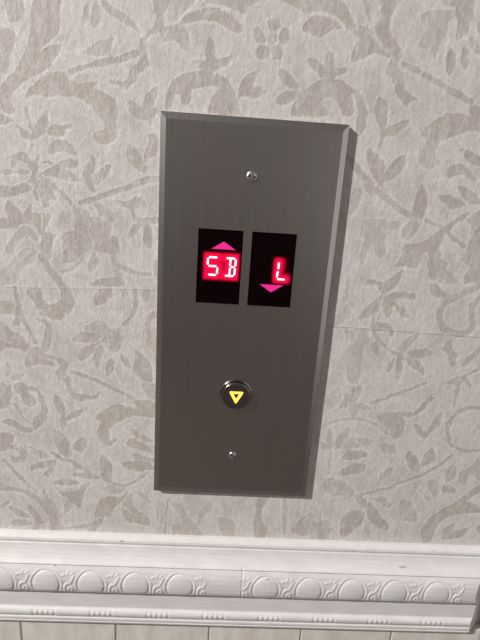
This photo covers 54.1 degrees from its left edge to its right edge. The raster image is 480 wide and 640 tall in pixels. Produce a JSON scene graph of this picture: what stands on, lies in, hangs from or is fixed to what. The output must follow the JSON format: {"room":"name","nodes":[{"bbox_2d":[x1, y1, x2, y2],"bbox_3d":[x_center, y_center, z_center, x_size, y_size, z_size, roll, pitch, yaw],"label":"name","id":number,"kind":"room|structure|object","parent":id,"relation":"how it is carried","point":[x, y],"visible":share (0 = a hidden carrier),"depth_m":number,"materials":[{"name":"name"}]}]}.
{"room":"elevator lobby","nodes":[
{"label":"elevator lobby","id":0,"kind":"room"},
{"bbox_2d":[0,0,479,639],"bbox_3d":[-0.408,-0.086,0.318,1.370,2.241,0.008,3,16,-2],"label":"wall","id":1,"kind":"structure","parent":0,"point":[85,85],"depth_m":0.35,"materials":[{"name":"paper"}]},
{"bbox_2d":[0,528,479,632],"bbox_3d":[-0.443,0.210,0.396,1.340,0.087,0.019,3,16,-2],"label":"trim","id":2,"kind":"structure","parent":1,"relation":"attached to","point":[46,575],"depth_m":0.41,"materials":[{"name":"white paint"}]},
{"bbox_2d":[154,111,349,495],"bbox_3d":[0.001,0.005,0.353,0.127,0.293,0.010,3,16,-2],"label":"panel","id":3,"kind":"object","parent":1,"relation":"attached to","point":[249,207],"visible":1,"depth_m":0.35,"materials":[{"name":"metal"}]},
{"bbox_2d":[201,250,241,282],"bbox_3d":[-0.014,-0.039,0.341,0.029,0.023,0.001,3,16,-2],"label":"letters","id":4,"kind":"object","parent":3,"relation":"attached to","point":[217,266],"depth_m":0.34,"materials":[{"name":"red"}]},
{"bbox_2d":[230,391,242,402],"bbox_3d":[-0.003,0.060,0.364,0.011,0.010,0.001,3,16,-2],"label":"arrow","id":5,"kind":"object","parent":3,"relation":"on","point":[235,396],"depth_m":0.36,"materials":[{"name":"yellow plastic"}]},
{"bbox_2d":[269,255,293,286],"bbox_3d":[0.030,-0.036,0.343,0.016,0.022,0.001,3,16,-2],"label":"letter","id":6,"kind":"object","parent":3,"relation":"attached to","point":[281,267],"depth_m":0.34,"materials":[{"name":"red"}]}
]}

